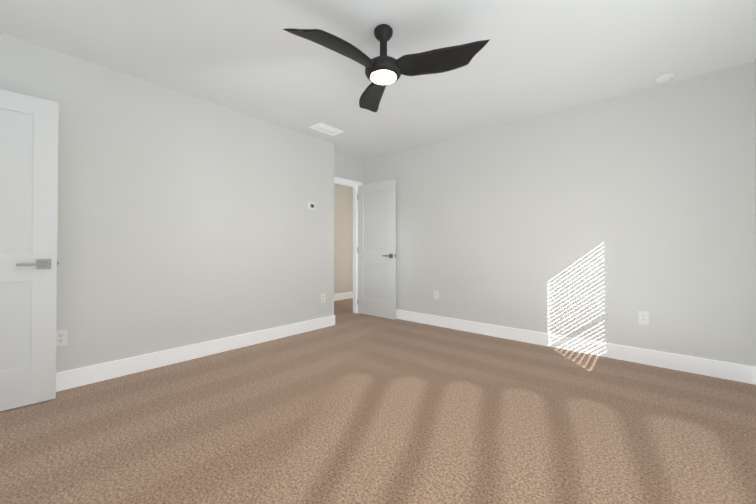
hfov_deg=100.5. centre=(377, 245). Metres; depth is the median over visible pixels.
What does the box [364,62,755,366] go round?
wall
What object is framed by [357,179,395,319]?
door
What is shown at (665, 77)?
smoke detector
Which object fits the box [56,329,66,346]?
electrical outlet
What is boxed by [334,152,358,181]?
wall
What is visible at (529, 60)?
ceiling
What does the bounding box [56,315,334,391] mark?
baseboard
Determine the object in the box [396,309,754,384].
baseboard
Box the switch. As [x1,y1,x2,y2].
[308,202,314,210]
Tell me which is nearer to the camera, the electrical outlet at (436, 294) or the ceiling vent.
the ceiling vent
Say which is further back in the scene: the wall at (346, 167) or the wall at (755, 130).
the wall at (346, 167)
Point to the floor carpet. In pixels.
(354, 408)
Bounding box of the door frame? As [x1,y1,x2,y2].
[334,177,361,313]
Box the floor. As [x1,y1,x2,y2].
[334,298,352,315]
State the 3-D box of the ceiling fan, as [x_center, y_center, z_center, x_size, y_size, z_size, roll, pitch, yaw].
[0.042,-1.255,1.942,1.109,0.326,1.106,0,-1,41]
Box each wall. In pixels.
[0,33,333,372]
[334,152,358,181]
[334,183,352,293]
[359,160,363,184]
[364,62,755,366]
[754,58,755,231]
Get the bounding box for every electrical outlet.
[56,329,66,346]
[321,294,324,302]
[434,290,438,298]
[638,311,648,324]
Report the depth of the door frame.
5.06 m
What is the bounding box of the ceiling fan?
[283,24,489,112]
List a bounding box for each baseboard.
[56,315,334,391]
[334,292,352,300]
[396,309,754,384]
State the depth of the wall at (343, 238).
6.43 m
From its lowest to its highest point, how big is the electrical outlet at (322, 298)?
0.115 m
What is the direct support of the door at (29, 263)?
in the wall at (184, 220)
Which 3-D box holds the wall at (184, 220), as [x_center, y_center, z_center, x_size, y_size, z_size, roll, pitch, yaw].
[-1.863,-0.172,3.134,0.403,2.470,3.391,0,-1,41]
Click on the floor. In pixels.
(343, 307)
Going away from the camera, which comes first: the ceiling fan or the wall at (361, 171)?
the ceiling fan
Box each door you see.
[0,89,58,410]
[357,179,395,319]
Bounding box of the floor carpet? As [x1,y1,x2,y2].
[0,313,755,503]
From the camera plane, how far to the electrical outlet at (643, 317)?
2.83 m
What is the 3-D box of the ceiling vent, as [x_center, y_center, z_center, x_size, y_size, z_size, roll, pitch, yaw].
[-0.612,-1.397,3.786,0.210,0.009,0.370,0,-1,41]
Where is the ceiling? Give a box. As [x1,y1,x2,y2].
[0,0,755,160]
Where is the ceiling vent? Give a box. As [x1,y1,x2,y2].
[309,123,343,135]
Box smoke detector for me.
[655,72,676,83]
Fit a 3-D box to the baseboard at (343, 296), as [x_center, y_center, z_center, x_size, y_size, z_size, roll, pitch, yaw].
[-0.993,1.024,6.086,0.014,0.135,3.000,0,-1,41]

